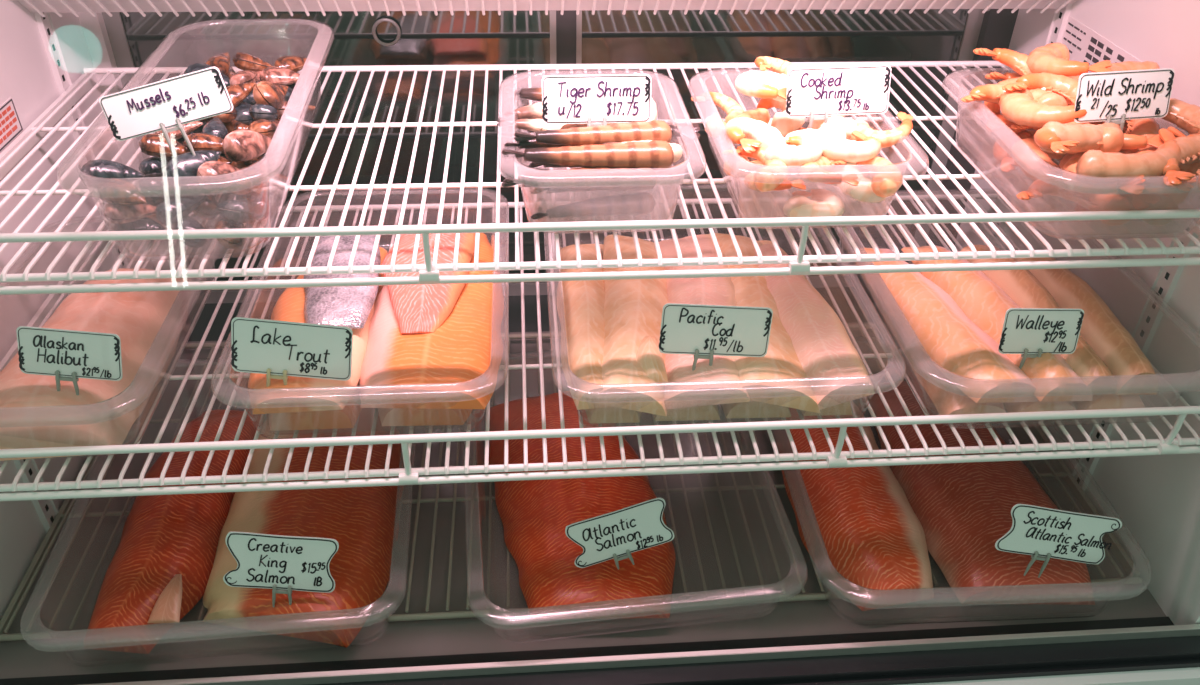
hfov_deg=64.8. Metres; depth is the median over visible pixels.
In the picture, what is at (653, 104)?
shrimp
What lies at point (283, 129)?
mussel
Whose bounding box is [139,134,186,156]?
mussel
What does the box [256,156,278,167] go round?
mussel
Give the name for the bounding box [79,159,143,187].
mussel
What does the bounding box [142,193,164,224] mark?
mussel
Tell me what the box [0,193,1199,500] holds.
wire shelf
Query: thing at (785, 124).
shrimp
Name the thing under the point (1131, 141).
shrimp
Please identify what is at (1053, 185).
shrimp
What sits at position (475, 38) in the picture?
door
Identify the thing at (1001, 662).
trim
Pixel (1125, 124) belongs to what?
shrimp
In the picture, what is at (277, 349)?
price sign
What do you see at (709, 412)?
fillet
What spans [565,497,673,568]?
price sign
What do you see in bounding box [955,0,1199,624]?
wall
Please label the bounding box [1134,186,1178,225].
shrimp
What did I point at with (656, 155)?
shrimp
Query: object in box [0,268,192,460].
fillet
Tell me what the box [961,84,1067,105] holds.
shrimp
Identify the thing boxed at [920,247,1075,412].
fillet
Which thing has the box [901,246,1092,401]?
fillet
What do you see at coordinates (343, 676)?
trim
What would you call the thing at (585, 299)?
fillet
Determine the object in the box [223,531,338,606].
price sign
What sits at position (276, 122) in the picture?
mussel
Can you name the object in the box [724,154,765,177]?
shrimp
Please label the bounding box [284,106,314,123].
mussel
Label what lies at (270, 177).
mussel
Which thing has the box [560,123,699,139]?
shrimp
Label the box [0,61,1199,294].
wire shelf
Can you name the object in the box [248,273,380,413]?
fillet
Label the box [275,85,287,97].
mussel
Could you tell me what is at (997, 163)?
shrimp
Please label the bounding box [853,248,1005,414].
fillet
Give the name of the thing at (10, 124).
warning sticker
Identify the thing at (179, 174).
mussel
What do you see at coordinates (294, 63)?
mussel
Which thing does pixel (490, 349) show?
pan
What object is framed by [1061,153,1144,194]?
shrimp
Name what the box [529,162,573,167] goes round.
shrimp
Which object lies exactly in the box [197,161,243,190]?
mussel
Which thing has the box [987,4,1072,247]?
trim
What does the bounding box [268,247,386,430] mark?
fillet
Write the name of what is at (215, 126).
mussel
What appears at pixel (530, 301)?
trim
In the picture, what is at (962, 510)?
salmon fillet
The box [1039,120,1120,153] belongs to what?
shrimp
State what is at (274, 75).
mussel
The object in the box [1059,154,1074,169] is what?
shrimp
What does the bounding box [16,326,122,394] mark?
price sign
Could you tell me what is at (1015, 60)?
shrimp
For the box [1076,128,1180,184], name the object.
shrimp
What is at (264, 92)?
mussel
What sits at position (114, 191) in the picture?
mussel
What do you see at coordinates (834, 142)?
shrimp
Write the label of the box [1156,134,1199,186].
shrimp
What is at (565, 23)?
trim
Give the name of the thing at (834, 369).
fillet
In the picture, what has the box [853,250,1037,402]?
fillet
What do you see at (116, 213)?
mussel
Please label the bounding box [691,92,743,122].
shrimp
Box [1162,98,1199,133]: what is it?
shrimp
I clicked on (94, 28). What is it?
trim
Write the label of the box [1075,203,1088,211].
shrimp
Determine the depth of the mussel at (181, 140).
1.29 m
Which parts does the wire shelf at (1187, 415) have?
fence post, rod, fence rod, fence post, fence post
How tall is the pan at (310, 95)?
0.121 m
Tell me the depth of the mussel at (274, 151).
1.30 m
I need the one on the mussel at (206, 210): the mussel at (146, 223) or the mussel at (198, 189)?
the mussel at (198, 189)
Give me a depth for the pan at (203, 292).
1.42 m
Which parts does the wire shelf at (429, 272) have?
fence post, rod, fence rod, fence post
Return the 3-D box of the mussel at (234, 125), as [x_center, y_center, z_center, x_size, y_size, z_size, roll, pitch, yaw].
[-0.529,-0.305,1.351,0.064,0.028,0.034,-6,36,-9]
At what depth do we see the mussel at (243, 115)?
1.38 m
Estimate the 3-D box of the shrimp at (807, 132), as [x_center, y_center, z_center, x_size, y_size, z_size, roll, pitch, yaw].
[0.275,-0.256,1.246,0.076,0.037,0.072,-18,40,-24]
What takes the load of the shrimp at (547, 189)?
in the pan at (519, 162)
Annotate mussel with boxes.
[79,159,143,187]
[97,179,146,204]
[104,203,155,223]
[114,217,164,230]
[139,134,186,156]
[139,156,173,174]
[139,173,164,197]
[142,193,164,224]
[155,121,201,139]
[155,195,206,224]
[162,150,220,193]
[163,183,210,198]
[175,216,206,247]
[176,133,190,144]
[183,133,223,151]
[184,63,229,86]
[191,121,207,133]
[193,192,218,219]
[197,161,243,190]
[201,117,227,138]
[205,52,229,75]
[212,108,236,122]
[214,218,245,248]
[216,200,254,222]
[218,156,231,164]
[222,129,276,162]
[224,120,248,133]
[225,174,252,194]
[226,82,254,107]
[227,66,234,78]
[229,70,256,85]
[231,159,262,187]
[232,52,273,71]
[232,101,255,125]
[236,191,271,219]
[243,90,255,104]
[248,119,276,137]
[249,104,277,121]
[253,81,284,109]
[253,167,289,188]
[255,71,261,83]
[256,101,297,117]
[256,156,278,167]
[259,67,302,85]
[260,146,281,156]
[273,120,280,130]
[273,133,284,150]
[274,56,306,71]
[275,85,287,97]
[276,117,287,137]
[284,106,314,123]
[285,85,299,113]
[289,81,302,93]
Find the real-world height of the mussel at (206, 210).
0.030 m
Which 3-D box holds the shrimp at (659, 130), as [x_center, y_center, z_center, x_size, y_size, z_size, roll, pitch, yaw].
[-0.006,-0.261,1.214,0.208,0.039,0.044,-8,37,-13]
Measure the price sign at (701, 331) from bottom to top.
0.102 m
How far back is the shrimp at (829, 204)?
1.21 m
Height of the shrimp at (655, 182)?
0.031 m
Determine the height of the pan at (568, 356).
0.101 m
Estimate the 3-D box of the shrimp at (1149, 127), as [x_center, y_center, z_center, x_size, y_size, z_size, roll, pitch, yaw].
[0.736,-0.292,1.319,0.078,0.061,0.142,6,36,6]
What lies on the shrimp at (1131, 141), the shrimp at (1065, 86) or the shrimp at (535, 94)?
the shrimp at (1065, 86)
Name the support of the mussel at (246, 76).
on the mussel at (249, 99)
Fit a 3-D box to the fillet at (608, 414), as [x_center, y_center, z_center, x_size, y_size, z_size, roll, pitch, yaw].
[0.001,-0.044,1.450,0.098,0.044,0.465,-2,36,-4]
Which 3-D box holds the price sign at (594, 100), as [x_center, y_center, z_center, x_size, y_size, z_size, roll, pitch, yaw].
[-0.004,-0.300,1.226,0.142,0.089,0.024,-2,36,-4]
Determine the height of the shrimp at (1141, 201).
0.054 m
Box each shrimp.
[497,102,542,121]
[497,119,564,131]
[501,140,673,170]
[501,167,655,190]
[502,139,567,148]
[504,87,541,101]
[514,120,671,145]
[524,171,657,190]
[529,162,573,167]
[531,187,604,193]
[531,192,655,218]
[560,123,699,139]
[602,140,682,161]
[650,97,656,120]
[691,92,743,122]
[705,109,737,143]
[722,146,788,191]
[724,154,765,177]
[725,117,784,153]
[733,108,769,123]
[735,71,786,101]
[744,170,805,190]
[755,56,799,74]
[757,98,805,136]
[764,135,822,168]
[783,189,844,216]
[785,128,818,144]
[798,156,858,185]
[812,115,856,139]
[814,124,881,163]
[830,156,902,197]
[830,166,871,186]
[833,163,886,202]
[850,112,912,147]
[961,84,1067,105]
[973,48,1055,92]
[984,77,1019,131]
[985,72,1021,80]
[993,130,1061,171]
[994,113,1032,137]
[994,153,1066,166]
[999,89,1086,127]
[1002,72,1102,124]
[1002,128,1033,136]
[1011,121,1090,129]
[1011,138,1061,180]
[1017,176,1134,225]
[1026,43,1112,75]
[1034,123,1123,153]
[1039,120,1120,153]
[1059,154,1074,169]
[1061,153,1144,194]
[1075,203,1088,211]
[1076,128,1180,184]
[1108,61,1159,70]
[1118,186,1188,205]
[1119,151,1196,190]
[1120,118,1159,153]
[1121,133,1163,149]
[1123,120,1130,132]
[1132,147,1199,209]
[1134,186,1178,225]
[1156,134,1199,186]
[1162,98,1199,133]
[1167,127,1199,190]
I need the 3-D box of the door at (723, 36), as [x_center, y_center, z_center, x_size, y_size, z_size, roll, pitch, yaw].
[0.351,-0.594,1.808,0.794,1.170,0.042,-2,36,-4]
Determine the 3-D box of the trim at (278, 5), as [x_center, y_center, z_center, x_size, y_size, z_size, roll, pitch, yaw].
[-0.039,-0.577,1.415,1.725,0.226,0.248,-2,36,-4]
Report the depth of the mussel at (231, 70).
1.50 m
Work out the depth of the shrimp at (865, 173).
1.24 m
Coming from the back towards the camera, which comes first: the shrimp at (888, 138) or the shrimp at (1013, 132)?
the shrimp at (1013, 132)
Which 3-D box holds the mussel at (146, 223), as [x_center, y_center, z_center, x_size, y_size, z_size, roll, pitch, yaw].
[-0.567,-0.145,1.166,0.062,0.026,0.033,-4,36,-8]
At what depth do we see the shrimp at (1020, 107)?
1.28 m
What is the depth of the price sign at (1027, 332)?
1.28 m
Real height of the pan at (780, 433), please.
0.096 m
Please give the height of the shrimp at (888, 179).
0.029 m
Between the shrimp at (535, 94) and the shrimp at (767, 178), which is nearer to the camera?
the shrimp at (767, 178)
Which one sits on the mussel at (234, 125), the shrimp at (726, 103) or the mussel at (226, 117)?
the mussel at (226, 117)
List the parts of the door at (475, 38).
finger pull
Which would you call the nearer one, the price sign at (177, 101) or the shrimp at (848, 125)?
the price sign at (177, 101)
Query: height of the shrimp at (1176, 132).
0.039 m
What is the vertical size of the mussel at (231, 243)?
0.030 m
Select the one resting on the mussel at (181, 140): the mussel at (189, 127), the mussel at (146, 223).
the mussel at (189, 127)
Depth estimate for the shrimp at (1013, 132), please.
1.39 m
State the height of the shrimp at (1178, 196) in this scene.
0.050 m
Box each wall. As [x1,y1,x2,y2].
[0,0,153,620]
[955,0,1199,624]
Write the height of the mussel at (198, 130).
0.027 m
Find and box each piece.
[303,235,380,328]
[382,233,475,333]
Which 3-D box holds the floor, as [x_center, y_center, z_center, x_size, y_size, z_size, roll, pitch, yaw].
[-0.034,0.240,1.679,1.725,0.048,0.840,-2,36,-4]
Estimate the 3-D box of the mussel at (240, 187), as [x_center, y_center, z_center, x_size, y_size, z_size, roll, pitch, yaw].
[-0.469,-0.206,1.206,0.066,0.033,0.035,27,43,31]
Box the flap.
[147,574,181,622]
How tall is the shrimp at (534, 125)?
0.029 m
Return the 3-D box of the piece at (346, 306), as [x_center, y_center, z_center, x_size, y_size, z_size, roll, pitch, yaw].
[-0.383,-0.104,1.399,0.115,0.026,0.281,-2,36,-4]
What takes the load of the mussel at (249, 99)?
on the mussel
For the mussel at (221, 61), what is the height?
0.031 m
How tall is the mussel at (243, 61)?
0.033 m
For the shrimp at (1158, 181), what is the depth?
1.18 m
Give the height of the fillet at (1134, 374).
0.060 m
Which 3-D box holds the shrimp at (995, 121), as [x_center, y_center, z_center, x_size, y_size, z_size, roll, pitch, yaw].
[0.624,-0.362,1.413,0.144,0.056,0.076,-15,39,-22]
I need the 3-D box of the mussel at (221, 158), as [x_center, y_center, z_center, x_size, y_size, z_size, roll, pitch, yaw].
[-0.515,-0.239,1.254,0.037,0.034,0.070,12,37,15]
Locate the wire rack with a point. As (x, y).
(28, 2)
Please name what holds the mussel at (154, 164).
on the mussel
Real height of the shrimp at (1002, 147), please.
0.040 m
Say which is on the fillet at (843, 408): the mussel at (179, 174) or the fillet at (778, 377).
the fillet at (778, 377)
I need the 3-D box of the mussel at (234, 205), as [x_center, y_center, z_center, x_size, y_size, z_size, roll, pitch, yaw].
[-0.448,-0.161,1.145,0.065,0.032,0.034,17,39,21]
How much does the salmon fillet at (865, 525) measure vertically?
0.062 m
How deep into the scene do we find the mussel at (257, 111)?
1.31 m
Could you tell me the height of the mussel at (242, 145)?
0.038 m
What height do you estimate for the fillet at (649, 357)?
0.028 m
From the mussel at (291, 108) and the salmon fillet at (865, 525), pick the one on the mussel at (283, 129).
the mussel at (291, 108)
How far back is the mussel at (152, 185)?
1.18 m
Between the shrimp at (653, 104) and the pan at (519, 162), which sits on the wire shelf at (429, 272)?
the pan at (519, 162)
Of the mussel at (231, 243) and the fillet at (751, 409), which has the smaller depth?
the mussel at (231, 243)
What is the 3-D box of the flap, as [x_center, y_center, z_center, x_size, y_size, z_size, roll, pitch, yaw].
[-0.604,0.358,1.324,0.044,0.019,0.074,-2,36,-4]
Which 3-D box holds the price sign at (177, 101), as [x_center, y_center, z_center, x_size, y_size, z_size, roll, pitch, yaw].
[-0.518,-0.267,1.135,0.154,0.118,0.028,-4,36,-7]
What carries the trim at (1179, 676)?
attached to the wall
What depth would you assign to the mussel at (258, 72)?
1.49 m
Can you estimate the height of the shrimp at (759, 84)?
0.042 m
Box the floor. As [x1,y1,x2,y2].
[0,322,1166,678]
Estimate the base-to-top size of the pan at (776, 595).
0.091 m
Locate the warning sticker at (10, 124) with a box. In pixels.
[0,97,22,151]
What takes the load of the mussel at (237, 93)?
on the mussel at (243, 115)
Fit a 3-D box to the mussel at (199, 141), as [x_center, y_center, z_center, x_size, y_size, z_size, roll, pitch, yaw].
[-0.515,-0.264,1.247,0.065,0.028,0.035,-16,39,-23]
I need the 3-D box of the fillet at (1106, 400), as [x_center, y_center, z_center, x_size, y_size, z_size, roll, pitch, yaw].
[0.693,-0.048,1.482,0.099,0.039,0.455,-2,36,-4]
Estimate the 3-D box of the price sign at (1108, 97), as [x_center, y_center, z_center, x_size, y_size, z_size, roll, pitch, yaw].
[0.694,-0.314,1.258,0.132,0.095,0.025,-2,36,-5]
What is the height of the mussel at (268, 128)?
0.031 m
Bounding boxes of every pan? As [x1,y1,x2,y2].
[20,357,416,666]
[45,214,219,457]
[57,18,333,260]
[211,188,507,438]
[462,349,807,642]
[498,70,705,232]
[542,188,905,427]
[688,69,928,228]
[769,336,1151,625]
[838,188,1199,428]
[942,68,1198,238]
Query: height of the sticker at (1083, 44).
0.065 m
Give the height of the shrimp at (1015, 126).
0.044 m
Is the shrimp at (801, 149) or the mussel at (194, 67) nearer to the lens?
the shrimp at (801, 149)
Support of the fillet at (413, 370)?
on the fillet at (388, 416)
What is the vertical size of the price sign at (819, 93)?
0.094 m
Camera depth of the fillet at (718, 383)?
1.27 m
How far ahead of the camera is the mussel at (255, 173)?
1.23 m
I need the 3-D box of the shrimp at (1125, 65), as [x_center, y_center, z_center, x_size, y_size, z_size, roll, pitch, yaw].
[0.749,-0.373,1.351,0.082,0.046,0.154,21,40,25]
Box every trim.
[0,616,1173,684]
[13,459,58,532]
[18,0,1076,11]
[34,12,130,268]
[77,12,173,269]
[83,624,1199,684]
[178,287,883,341]
[310,635,1199,684]
[556,10,575,272]
[900,667,1199,684]
[926,9,1018,251]
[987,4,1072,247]
[1071,181,1199,491]
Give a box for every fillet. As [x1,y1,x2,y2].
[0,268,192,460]
[84,410,261,653]
[203,408,403,647]
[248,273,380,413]
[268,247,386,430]
[359,233,503,408]
[378,408,472,425]
[489,390,675,618]
[556,244,611,409]
[579,244,641,423]
[593,235,667,415]
[636,336,668,384]
[653,405,719,420]
[659,234,749,408]
[710,233,819,412]
[721,400,790,417]
[754,244,874,409]
[759,240,851,415]
[776,401,933,610]
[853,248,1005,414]
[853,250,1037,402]
[869,380,1094,604]
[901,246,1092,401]
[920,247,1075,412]
[960,245,1116,393]
[963,245,1144,409]
[1009,250,1158,394]
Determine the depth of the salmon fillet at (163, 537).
1.40 m
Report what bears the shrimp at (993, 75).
in the pan at (998, 71)
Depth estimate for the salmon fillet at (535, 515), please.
1.47 m
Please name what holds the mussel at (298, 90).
on the mussel
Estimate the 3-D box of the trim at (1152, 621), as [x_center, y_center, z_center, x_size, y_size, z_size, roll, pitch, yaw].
[-0.003,0.451,1.342,1.725,0.004,0.042,-2,36,-4]
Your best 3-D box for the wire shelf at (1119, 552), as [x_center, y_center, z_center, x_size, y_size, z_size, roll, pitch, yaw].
[-0.036,0.195,1.684,1.709,0.034,0.700,-2,36,-4]
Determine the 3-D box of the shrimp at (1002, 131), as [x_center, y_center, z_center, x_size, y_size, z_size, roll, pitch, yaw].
[0.638,-0.318,1.445,0.077,0.054,0.146,6,36,6]
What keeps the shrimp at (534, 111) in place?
in the pan at (519, 162)
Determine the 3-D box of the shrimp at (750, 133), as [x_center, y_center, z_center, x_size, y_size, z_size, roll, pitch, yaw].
[0.203,-0.269,1.245,0.078,0.042,0.077,-12,38,-17]
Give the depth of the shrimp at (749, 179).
1.19 m
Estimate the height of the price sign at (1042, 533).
0.123 m
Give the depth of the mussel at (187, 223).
1.14 m
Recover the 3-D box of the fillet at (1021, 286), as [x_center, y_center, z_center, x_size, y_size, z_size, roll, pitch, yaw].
[0.652,-0.062,1.420,0.062,0.057,0.377,-3,36,-6]
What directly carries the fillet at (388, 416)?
in the pan at (490, 349)
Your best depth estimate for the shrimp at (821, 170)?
1.17 m
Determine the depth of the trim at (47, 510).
1.48 m
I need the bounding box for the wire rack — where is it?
[24,0,1071,16]
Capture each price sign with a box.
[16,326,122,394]
[99,67,233,156]
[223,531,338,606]
[231,317,352,386]
[542,74,650,126]
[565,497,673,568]
[659,303,772,370]
[786,65,890,128]
[995,504,1121,577]
[998,308,1083,368]
[1074,68,1174,131]
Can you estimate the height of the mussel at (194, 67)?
0.035 m
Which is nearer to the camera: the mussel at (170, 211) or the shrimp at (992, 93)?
the mussel at (170, 211)
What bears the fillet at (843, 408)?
in the pan at (568, 356)
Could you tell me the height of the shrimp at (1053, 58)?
0.051 m
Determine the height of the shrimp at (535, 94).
0.036 m
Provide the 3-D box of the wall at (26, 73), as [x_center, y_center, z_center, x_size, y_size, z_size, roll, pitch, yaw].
[-0.904,-0.324,1.319,0.030,1.350,1.050,-2,36,-4]
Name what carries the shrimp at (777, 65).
in the pan at (717, 145)
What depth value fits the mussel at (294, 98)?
1.43 m
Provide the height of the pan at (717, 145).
0.101 m
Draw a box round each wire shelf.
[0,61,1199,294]
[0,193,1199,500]
[0,323,1142,640]
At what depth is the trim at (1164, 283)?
1.43 m
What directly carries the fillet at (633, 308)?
on the fillet at (709, 412)
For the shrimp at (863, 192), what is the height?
0.046 m
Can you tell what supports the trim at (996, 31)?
attached to the wall
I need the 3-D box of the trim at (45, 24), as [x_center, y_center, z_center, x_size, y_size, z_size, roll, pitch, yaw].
[-0.909,-0.458,1.593,0.009,1.150,0.036,-2,36,-4]
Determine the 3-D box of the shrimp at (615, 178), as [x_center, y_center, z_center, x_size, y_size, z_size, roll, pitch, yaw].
[-0.026,-0.203,1.185,0.197,0.036,0.041,-6,36,-11]
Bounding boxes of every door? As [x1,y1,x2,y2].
[102,10,557,303]
[576,9,989,287]
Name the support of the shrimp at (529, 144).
in the pan at (519, 162)
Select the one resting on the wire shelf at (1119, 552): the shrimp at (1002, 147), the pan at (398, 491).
the pan at (398, 491)
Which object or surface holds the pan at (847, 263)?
on the wire shelf at (1187, 415)
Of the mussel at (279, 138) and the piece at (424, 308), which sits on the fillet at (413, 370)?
the piece at (424, 308)
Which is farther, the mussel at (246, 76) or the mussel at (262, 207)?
the mussel at (246, 76)
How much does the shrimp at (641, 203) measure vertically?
0.029 m
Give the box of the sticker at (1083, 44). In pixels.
[1060,16,1141,72]
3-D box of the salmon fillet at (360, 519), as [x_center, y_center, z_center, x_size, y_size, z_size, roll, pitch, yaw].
[-0.463,0.244,1.514,0.287,0.064,0.552,-2,36,-4]
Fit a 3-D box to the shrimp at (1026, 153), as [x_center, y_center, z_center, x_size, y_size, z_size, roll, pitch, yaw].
[0.646,-0.242,1.317,0.138,0.068,0.075,3,36,2]
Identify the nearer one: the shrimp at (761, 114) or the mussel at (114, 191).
the mussel at (114, 191)
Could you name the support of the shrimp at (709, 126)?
in the pan at (717, 145)
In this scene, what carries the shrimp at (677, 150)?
in the pan at (519, 162)
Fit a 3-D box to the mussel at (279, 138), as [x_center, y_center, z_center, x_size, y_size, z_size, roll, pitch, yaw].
[-0.479,-0.289,1.370,0.039,0.030,0.074,-2,36,-4]
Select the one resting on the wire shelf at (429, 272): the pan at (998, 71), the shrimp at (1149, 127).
the pan at (998, 71)

